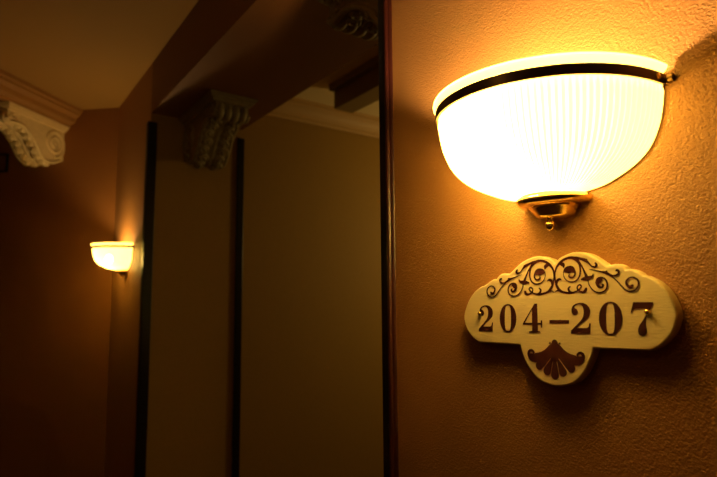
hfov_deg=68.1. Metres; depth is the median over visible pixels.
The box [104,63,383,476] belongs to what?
wall
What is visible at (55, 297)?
wall
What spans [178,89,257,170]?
corbel
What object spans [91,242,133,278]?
wall sconce
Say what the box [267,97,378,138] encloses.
trim
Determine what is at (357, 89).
ceiling beam
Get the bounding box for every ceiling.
[0,0,197,109]
[295,44,378,116]
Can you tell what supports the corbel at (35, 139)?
attached to the wall at (55, 297)
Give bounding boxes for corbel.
[0,101,68,166]
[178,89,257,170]
[318,0,377,40]
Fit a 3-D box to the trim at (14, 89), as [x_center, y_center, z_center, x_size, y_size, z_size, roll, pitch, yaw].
[-2.179,-0.972,2.076,0.112,0.118,3.100,-1,-6,9]
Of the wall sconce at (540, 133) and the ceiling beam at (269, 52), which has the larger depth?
the ceiling beam at (269, 52)
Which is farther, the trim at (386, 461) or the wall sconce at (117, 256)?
the wall sconce at (117, 256)
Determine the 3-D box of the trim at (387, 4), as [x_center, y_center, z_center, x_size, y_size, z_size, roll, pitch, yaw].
[0.069,0.259,1.080,0.010,2.815,0.018,4,-8,-35]
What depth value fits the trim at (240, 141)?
3.00 m
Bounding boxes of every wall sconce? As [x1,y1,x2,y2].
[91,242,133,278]
[433,52,674,230]
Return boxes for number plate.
[464,252,682,385]
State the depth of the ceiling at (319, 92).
3.12 m
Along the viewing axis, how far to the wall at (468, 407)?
0.80 m
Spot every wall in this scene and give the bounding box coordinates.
[0,107,118,476]
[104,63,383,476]
[392,0,716,476]
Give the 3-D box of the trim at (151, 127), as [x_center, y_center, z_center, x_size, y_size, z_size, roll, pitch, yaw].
[-1.095,0.612,2.706,0.050,2.480,0.038,4,-8,-35]
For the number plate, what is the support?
attached to the wall at (468, 407)
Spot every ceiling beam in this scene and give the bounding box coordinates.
[151,0,377,129]
[329,55,378,112]
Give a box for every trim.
[0,68,82,127]
[134,121,157,476]
[231,138,244,476]
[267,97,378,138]
[378,0,389,476]
[383,0,398,476]
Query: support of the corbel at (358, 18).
attached to the ceiling beam at (269, 52)
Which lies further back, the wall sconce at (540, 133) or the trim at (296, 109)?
the trim at (296, 109)
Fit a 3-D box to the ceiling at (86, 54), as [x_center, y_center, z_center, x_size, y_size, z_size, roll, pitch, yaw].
[-1.643,-1.187,1.304,2.700,0.135,9.400,4,-8,-35]

